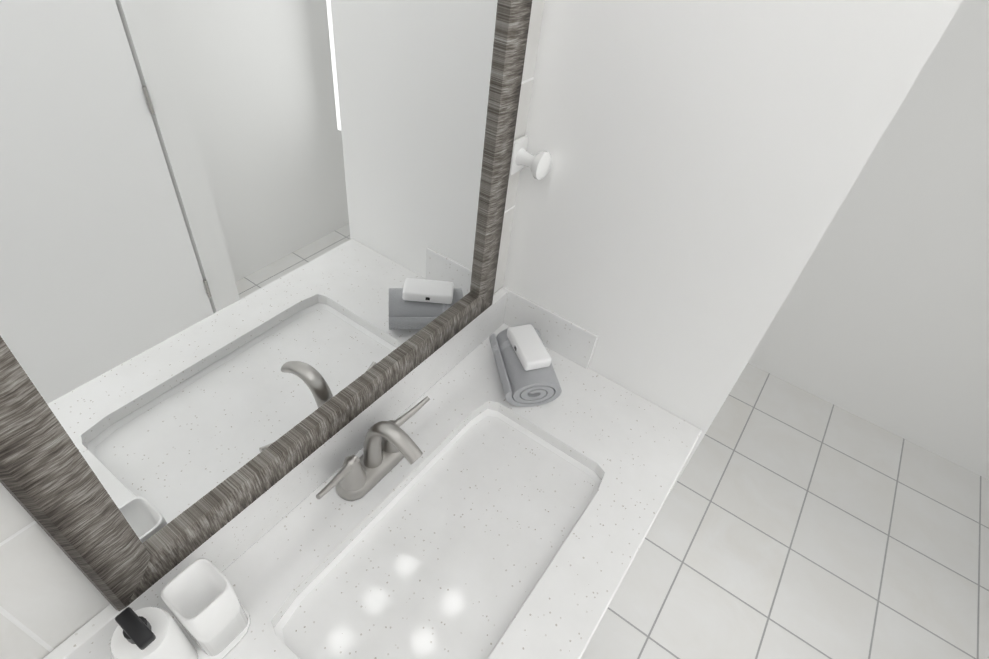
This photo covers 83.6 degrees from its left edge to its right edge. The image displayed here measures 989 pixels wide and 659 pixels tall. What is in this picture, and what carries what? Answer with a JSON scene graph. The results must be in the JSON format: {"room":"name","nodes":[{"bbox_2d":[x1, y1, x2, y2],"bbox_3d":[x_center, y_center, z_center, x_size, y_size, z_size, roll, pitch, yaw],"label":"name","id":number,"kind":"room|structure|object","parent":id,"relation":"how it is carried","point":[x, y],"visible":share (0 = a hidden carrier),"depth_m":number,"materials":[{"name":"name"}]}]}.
{"room":"bathroom","nodes":[
{"label":"bathroom","id":0,"kind":"room"},
{"bbox_2d":[0,0,544,658],"bbox_3d":[-0.727,0.401,0.439,0.100,2.365,2.751,29,46,22],"label":"wall","id":1,"kind":"structure","parent":0,"point":[52,598],"depth_m":0.65,"materials":[{"name":"paint"}]},
{"bbox_2d":[0,0,531,610],"bbox_3d":[-0.210,-0.157,0.710,0.028,0.846,0.841,29,46,22],"label":"mirror","id":2,"kind":"object","parent":1,"relation":"attached to","point":[248,252],"visible":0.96,"depth_m":0.62,"materials":[{"name":"clear glass"}]},
{"bbox_2d":[509,135,551,179],"bbox_3d":[0.069,-0.323,1.061,0.072,0.068,0.054,29,46,22],"label":"robe hook","id":3,"kind":"object","parent":1,"relation":"attached to","point":[539,164],"visible":0.9,"depth_m":1.05,"materials":[{"name":"white ceramic"}]},
{"bbox_2d":[503,0,962,507],"bbox_3d":[0.688,0.102,0.984,1.520,2.365,0.120,29,46,22],"label":"wall","id":4,"kind":"structure","parent":0,"point":[677,206],"depth_m":0.93,"materials":[{"name":"white paint"}]},
{"bbox_2d":[581,363,988,658],"bbox_3d":[0.240,1.345,1.393,2.020,0.100,4.331,29,46,22],"label":"floor","id":5,"kind":"structure","parent":0,"point":[791,521],"depth_m":2.04,"materials":[{"name":"tile"}]},
{"bbox_2d":[43,286,701,658],"bbox_3d":[-0.111,0.664,1.235,0.546,1.037,1.044,29,46,22],"label":"bathroom vanity","id":6,"kind":"object","parent":5,"relation":"on","point":[491,522],"visible":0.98,"depth_m":0.99,"materials":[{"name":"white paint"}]},
{"bbox_2d":[316,396,429,500],"bbox_3d":[-0.186,0.218,0.973,0.140,0.160,0.275,29,46,22],"label":"faucet","id":7,"kind":"object","parent":6,"relation":"on","point":[389,445],"visible":1,"depth_m":0.97,"materials":[{"name":"silver metal"}]},
{"bbox_2d":[489,326,561,406],"bbox_3d":[0.065,0.079,1.227,0.123,0.076,0.175,-4,44,-13],"label":"roll","id":8,"kind":"object","parent":6,"relation":"on","point":[521,386],"visible":0.75,"depth_m":1.17,"materials":[{"name":"grey fabric"}]},
{"bbox_2d":[507,324,550,370],"bbox_3d":[0.073,0.037,1.196,0.060,0.026,0.116,-9,45,-18],"label":"soap box","id":9,"kind":"object","parent":8,"relation":"on","point":[530,350],"visible":1,"depth_m":1.18,"materials":[{"name":"white plastic"}]},
{"bbox_2d":[748,0,988,479],"bbox_3d":[1.585,-0.631,1.922,2.020,2.365,0.100,29,46,22],"label":"wall","id":10,"kind":"structure","parent":0,"point":[881,319],"depth_m":2.16,"materials":[{"name":"white paint"}]}
]}

